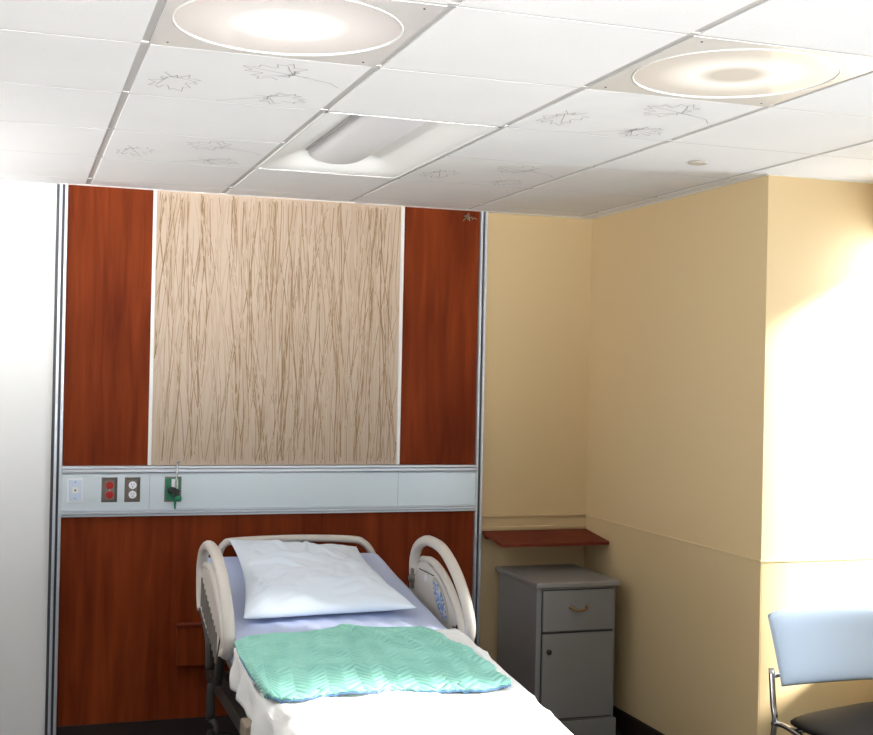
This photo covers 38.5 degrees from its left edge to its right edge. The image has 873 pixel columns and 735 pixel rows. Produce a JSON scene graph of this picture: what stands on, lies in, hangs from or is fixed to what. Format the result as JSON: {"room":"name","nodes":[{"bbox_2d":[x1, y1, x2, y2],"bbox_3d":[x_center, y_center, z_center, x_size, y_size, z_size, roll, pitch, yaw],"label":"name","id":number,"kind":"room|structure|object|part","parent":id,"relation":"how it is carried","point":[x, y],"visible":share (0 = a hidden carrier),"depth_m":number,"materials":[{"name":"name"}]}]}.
{"room":"hospital room","nodes":[
{"label":"hospital room","id":0,"kind":"room"},
{"bbox_2d":[0,180,591,734],"bbox_3d":[-1.357,0.371,5.846,4.579,2.683,0.128,1,0,-19],"label":"wall","id":1,"kind":"structure","parent":0,"point":[538,291],"depth_m":6.33,"materials":[{"name":"beige paint"}]},
{"bbox_2d":[45,183,67,734],"bbox_3d":[-1.712,0.438,5.637,0.048,2.531,0.040,1,0,-19],"label":"channel","id":2,"kind":"object","parent":1,"relation":"attached to","point":[62,189],"visible":1,"depth_m":5.63,"materials":[{"name":"grey metal"}]},
{"bbox_2d":[62,185,153,464],"bbox_3d":[-1.499,-0.188,5.717,0.376,1.269,0.020,1,0,-19],"label":"wood panel","id":3,"kind":"object","parent":1,"relation":"attached to","point":[110,233],"visible":1,"depth_m":5.71,"materials":[{"name":"brown wood"}]},
{"bbox_2d":[56,715,238,734],"bbox_3d":[-0.776,1.683,5.962,1.983,0.085,0.024,1,0,-19],"label":"baseboard","id":4,"kind":"structure","parent":1,"relation":"attached to","point":[196,725],"depth_m":5.78,"materials":[{"name":"black rubber"}]},
{"bbox_2d":[148,190,156,464],"bbox_3d":[-1.312,-0.184,5.776,0.016,1.269,0.026,1,0,-19],"label":"trim","id":5,"kind":"structure","parent":1,"relation":"attached to","point":[155,191],"depth_m":5.76,"materials":[{"name":"white"}]},
{"bbox_2d":[56,511,473,726],"bbox_3d":[-0.766,1.169,5.966,1.983,0.943,0.020,1,0,-19],"label":"wood panel","id":6,"kind":"object","parent":1,"relation":"attached to","point":[126,582],"visible":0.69,"depth_m":5.77,"materials":[{"name":"brown wood"}]},
{"bbox_2d":[175,622,226,666],"bbox_3d":[-1.082,1.282,5.814,0.260,0.192,0.066,1,0,-19],"label":"bumper cover","id":7,"kind":"object","parent":6,"relation":"attached to","point":[190,640],"visible":0.47,"depth_m":5.77,"materials":[{"name":"brown wood"}]},
{"bbox_2d":[61,464,476,517],"bbox_3d":[-0.749,0.581,5.955,1.987,0.230,0.050,1,0,-19],"label":"rail","id":8,"kind":"object","parent":1,"relation":"attached to","point":[205,489],"visible":1,"depth_m":5.95,"materials":[{"name":"white metal"}]},
{"bbox_2d":[67,478,82,502],"bbox_3d":[-1.630,0.554,5.643,0.070,0.113,0.013,1,0,-19],"label":"socket","id":9,"kind":"object","parent":8,"relation":"attached to","point":[74,485],"visible":1,"depth_m":5.64,"materials":[{"name":"white plastic"}]},
{"bbox_2d":[101,477,117,501],"bbox_3d":[-1.487,0.557,5.689,0.070,0.113,0.017,1,0,-19],"label":"power socket","id":10,"kind":"object","parent":8,"relation":"attached to","point":[109,484],"visible":1,"depth_m":5.68,"materials":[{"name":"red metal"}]},
{"bbox_2d":[106,491,112,498],"bbox_3d":[-1.486,0.579,5.684,0.035,0.035,0.004,1,0,-19],"label":"outlet","id":11,"kind":"object","parent":10,"relation":"attached to","point":[109,494],"depth_m":5.68,"materials":[{"name":"red plastic"}]},
{"bbox_2d":[106,482,113,488],"bbox_3d":[-1.485,0.536,5.684,0.035,0.035,0.004,1,0,-19],"label":"outlet","id":12,"kind":"object","parent":10,"relation":"attached to","point":[109,485],"depth_m":5.68,"materials":[{"name":"red plastic"}]},
{"bbox_2d":[124,477,139,501],"bbox_3d":[-1.390,0.559,5.722,0.070,0.113,0.017,1,0,-19],"label":"power socket","id":13,"kind":"object","parent":8,"relation":"attached to","point":[132,484],"visible":1,"depth_m":5.72,"materials":[{"name":"silver metal"}]},
{"bbox_2d":[129,491,135,497],"bbox_3d":[-1.389,0.581,5.716,0.035,0.035,0.004,1,0,-19],"label":"outlet","id":14,"kind":"object","parent":13,"relation":"attached to","point":[132,494],"depth_m":5.72,"materials":[{"name":"white plastic"}]},
{"bbox_2d":[129,481,136,488],"bbox_3d":[-1.388,0.538,5.717,0.035,0.035,0.004,1,0,-19],"label":"outlet","id":15,"kind":"object","parent":13,"relation":"attached to","point":[132,484],"depth_m":5.72,"materials":[{"name":"white plastic"}]},
{"bbox_2d":[164,461,181,508],"bbox_3d":[-1.207,0.539,5.753,0.076,0.223,0.076,1,0,-19],"label":"outlet","id":16,"kind":"object","parent":8,"relation":"attached to","point":[172,493],"visible":1,"depth_m":5.77,"materials":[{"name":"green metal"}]},
{"bbox_3d":[-1.218,0.563,5.785,0.076,0.116,0.008,1,0,-19],"label":"plate","id":17,"kind":"part","parent":16,"relation":"part of","materials":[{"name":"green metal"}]},
{"bbox_3d":[-1.183,0.599,5.737,0.032,0.022,0.031,1,0,-19],"label":"green knob","id":18,"kind":"part","parent":16,"relation":"part of","materials":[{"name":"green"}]},
{"bbox_2d":[151,191,400,464],"bbox_3d":[-0.747,-0.171,5.970,1.180,1.269,0.020,1,0,-19],"label":"panel","id":19,"kind":"object","parent":1,"relation":"attached to","point":[276,320],"visible":1,"depth_m":5.95,"materials":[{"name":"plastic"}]},
{"bbox_2d":[396,206,404,463],"bbox_3d":[-0.179,-0.158,6.159,0.016,1.269,0.026,1,0,-19],"label":"trim","id":20,"kind":"structure","parent":1,"relation":"attached to","point":[402,207],"depth_m":6.15,"materials":[{"name":"white"}]},
{"bbox_2d":[400,207,479,463],"bbox_3d":[0.014,-0.154,6.227,0.395,1.269,0.020,1,0,-19],"label":"wood panel","id":21,"kind":"object","parent":1,"relation":"attached to","point":[440,279],"visible":1,"depth_m":6.22,"materials":[{"name":"brown wood"}]},
{"bbox_2d":[463,213,476,220],"bbox_3d":[0.167,-0.751,6.254,0.074,0.043,0.027,1,0,-19],"label":"wire hook","id":22,"kind":"object","parent":21,"relation":"attached to","point":[467,215],"visible":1,"depth_m":6.25,"materials":[{"name":"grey metal"}]},
{"bbox_2d":[472,211,487,646],"bbox_3d":[0.210,0.482,6.285,0.036,2.531,0.039,1,0,-19],"label":"channel","id":23,"kind":"object","parent":1,"relation":"attached to","point":[483,227],"visible":0.59,"depth_m":6.27,"materials":[{"name":"grey metal"}]},
{"bbox_2d":[479,513,586,662],"bbox_3d":[0.490,1.202,6.394,0.593,0.904,0.016,1,0,-19],"label":"wainscoting","id":24,"kind":"structure","parent":1,"relation":"attached to","point":[493,555],"depth_m":6.35,"materials":[{"name":"beige"}]},
{"bbox_2d":[482,529,608,547],"bbox_3d":[0.545,0.852,6.261,0.575,0.046,0.282,1,0,-19],"label":"wall shelf","id":25,"kind":"object","parent":1,"relation":"attached to","point":[553,537],"visible":1,"depth_m":6.22,"materials":[{"name":"brown wood"}]},
{"bbox_2d":[219,729,624,734],"bbox_3d":[0.162,1.777,2.576,5.430,0.100,7.600,1,0,-19],"label":"floor","id":26,"kind":"structure","parent":0,"point":[617,731],"depth_m":5.88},
{"bbox_2d":[196,535,475,734],"bbox_3d":[-0.322,1.223,4.763,1.000,1.011,2.380,1,0,-19],"label":"hospital bed","id":27,"kind":"object","parent":26,"relation":"on","point":[220,584],"visible":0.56,"depth_m":5.07,"materials":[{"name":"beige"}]},
{"bbox_2d":[200,577,216,663],"bbox_3d":[-0.911,1.004,4.996,0.004,0.264,0.429,1,0,-19],"label":"bed rail","id":28,"kind":"object","parent":27,"relation":"attached to","point":[208,612],"depth_m":4.99,"materials":[{"name":"grey plastic"}]},
{"bbox_3d":[-0.893,0.961,4.996,0.028,0.283,0.601,1,0,-19],"label":"rail panel","id":29,"kind":"part","parent":27,"relation":"part of","materials":[{"name":"beige plastic"}]},
{"bbox_3d":[-0.980,1.505,5.499,0.076,0.232,0.040,1,0,36],"label":"leg","id":30,"kind":"part","parent":27,"relation":"part of","materials":[{"name":"grey metal"}]},
{"bbox_3d":[-0.879,0.899,4.960,0.046,0.385,0.781,1,0,-19],"label":"rail","id":31,"kind":"part","parent":27,"relation":"part of","materials":[{"name":"beige plastic"}]},
{"bbox_2d":[229,539,416,618],"bbox_3d":[-0.563,0.880,5.334,0.732,0.204,0.964,1,0,-19],"label":"pillow","id":32,"kind":"object","parent":27,"relation":"on","point":[282,579],"visible":1,"depth_m":5.12,"materials":[{"name":"white fabric"}]},
{"bbox_3d":[-0.331,1.077,4.767,0.865,0.419,2.230,1,0,-19],"label":"mattress","id":33,"kind":"part","parent":27,"relation":"part of","materials":[{"name":"blue"}]},
{"bbox_2d":[229,628,572,734],"bbox_3d":[-0.104,1.150,4.094,0.997,0.302,1.297,1,0,-19],"label":"sheet","id":34,"kind":"object","parent":27,"relation":"on","point":[512,710],"visible":0.51,"depth_m":3.96,"materials":[{"name":"white fabric"}]},
{"bbox_2d":[234,623,510,703],"bbox_3d":[-0.250,1.022,4.419,0.868,0.110,0.734,1,0,-16],"label":"blanket","id":35,"kind":"object","parent":34,"relation":"on","point":[345,658],"visible":1,"depth_m":4.32,"materials":[{"name":"teal fabric"}]},
{"bbox_3d":[0.004,0.981,5.298,0.028,0.283,0.601,1,0,-19],"label":"rail panel","id":36,"kind":"part","parent":27,"relation":"part of","materials":[{"name":"beige plastic"}]},
{"bbox_3d":[0.017,0.920,5.262,0.046,0.385,0.781,1,0,-19],"label":"rail","id":37,"kind":"part","parent":27,"relation":"part of","materials":[{"name":"beige plastic"}]},
{"bbox_2d":[495,564,620,734],"bbox_3d":[0.581,1.380,6.114,0.435,0.748,0.552,1,0,-19],"label":"nightstand","id":38,"kind":"object","parent":26,"relation":"on","point":[556,633],"visible":0.94,"depth_m":5.90,"materials":[{"name":"grey"}]},
{"bbox_3d":[0.659,1.446,5.887,0.361,0.397,0.015,1,0,-19],"label":"door","id":39,"kind":"part","parent":38,"relation":"part of","materials":[{"name":"grey metal"}]},
{"bbox_3d":[0.666,1.141,5.888,0.361,0.189,0.015,1,0,-19],"label":"drawer","id":40,"kind":"part","parent":38,"relation":"part of","materials":[{"name":"grey metal"}]},
{"bbox_3d":[0.672,1.130,5.869,0.102,0.027,0.031,1,0,-19],"label":"handle","id":41,"kind":"part","parent":38,"relation":"part of","materials":[{"name":"gold metal"}]},
{"bbox_2d":[768,605,872,734],"bbox_3d":[1.597,1.340,4.595,0.611,0.837,0.593,1,0,-19],"label":"chair","id":42,"kind":"object","parent":26,"relation":"on","point":[828,643],"visible":1,"depth_m":4.74,"materials":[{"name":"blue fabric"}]},
{"bbox_3d":[1.246,1.441,4.730,0.025,0.622,0.113,1,0,-26],"label":"leg","id":43,"kind":"part","parent":42,"relation":"part of","materials":[{"name":"silver metal"}]},
{"bbox_3d":[1.344,1.347,4.488,0.040,0.050,0.454,1,0,-19],"label":"seat rail","id":44,"kind":"part","parent":42,"relation":"part of","materials":[{"name":"silver metal"}]},
{"bbox_3d":[1.533,1.062,4.805,0.580,0.280,0.099,1,0,-19],"label":"backrest","id":45,"kind":"part","parent":42,"relation":"part of","materials":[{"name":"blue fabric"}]},
{"bbox_3d":[1.582,1.305,4.548,0.510,0.060,0.493,1,0,-19],"label":"seat","id":46,"kind":"part","parent":42,"relation":"part of","materials":[{"name":"black leather"}]},
{"bbox_2d":[0,0,872,218],"bbox_3d":[0.125,-0.906,2.532,6.125,0.203,7.350,1,0,-19],"label":"ceiling","id":47,"kind":"structure","parent":0,"point":[86,99],"depth_m":3.86,"materials":[{"name":"tile"}]},
{"bbox_2d":[149,0,446,66],"bbox_3d":[-0.352,-0.824,2.985,0.594,0.023,0.594,1,0,-19],"label":"recessed light","id":48,"kind":"object","parent":47,"relation":"in","point":[356,32],"visible":0.98,"depth_m":2.99,"materials":[{"name":"white"}]},
{"bbox_2d":[256,111,500,178],"bbox_3d":[-0.261,-0.836,4.625,0.594,0.066,1.204,1,0,-19],"label":"recessed light","id":49,"kind":"object","parent":47,"relation":"attached to","point":[336,143],"depth_m":4.67,"materials":[{"name":"white"}]},
{"bbox_2d":[306,115,425,163],"bbox_3d":[-0.262,-0.844,4.602,0.254,0.050,1.100,1,0,-19],"label":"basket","id":50,"kind":"object","parent":49,"relation":"on","point":[353,139],"depth_m":4.57,"materials":[{"name":"grey"}]},
{"bbox_2d":[688,160,707,165],"bbox_3d":[0.989,-0.773,4.734,0.072,0.009,0.072,1,0,-19],"label":"sprinkler cover","id":51,"kind":"object","parent":47,"relation":"attached to","point":[697,162],"visible":1,"depth_m":4.71,"materials":[{"name":"beige plastic"}]},
{"bbox_2d":[587,36,872,106],"bbox_3d":[0.804,-0.797,3.375,0.594,0.023,0.594,1,0,-19],"label":"recessed light","id":52,"kind":"object","parent":47,"relation":"in","point":[693,67],"visible":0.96,"depth_m":3.34,"materials":[{"name":"white"}]},
{"bbox_2d":[586,175,768,559],"bbox_3d":[1.078,0.422,5.819,0.120,2.683,1.734,1,0,-19],"label":"wall","id":53,"kind":"structure","parent":0,"point":[679,285],"depth_m":5.59,"materials":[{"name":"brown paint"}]},
{"bbox_2d":[613,705,664,734],"bbox_3d":[1.012,1.712,5.712,0.018,0.100,1.607,1,0,-19],"label":"baseboard","id":54,"kind":"structure","parent":53,"relation":"attached to","point":[627,724],"depth_m":5.95,"materials":[{"name":"black"}]},
{"bbox_2d":[585,515,761,734],"bbox_3d":[1.023,1.213,5.726,0.009,0.897,1.610,1,0,-19],"label":"wainscoting","id":55,"kind":"structure","parent":53,"relation":"attached to","point":[688,614],"depth_m":5.53,"materials":[{"name":"beige paint"}]},
{"bbox_2d":[761,175,872,559],"bbox_3d":[1.659,0.430,5.162,0.800,2.683,0.120,1,0,-19],"label":"wall","id":56,"kind":"structure","parent":0,"point":[817,493],"depth_m":5.06,"materials":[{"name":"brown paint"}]},
{"bbox_2d":[758,557,872,734],"bbox_3d":[1.567,1.221,5.065,0.601,0.897,0.009,1,0,-19],"label":"wainscoting","id":57,"kind":"structure","parent":56,"relation":"attached to","point":[787,583],"depth_m":5.04,"materials":[{"name":"beige paint"}]}
]}

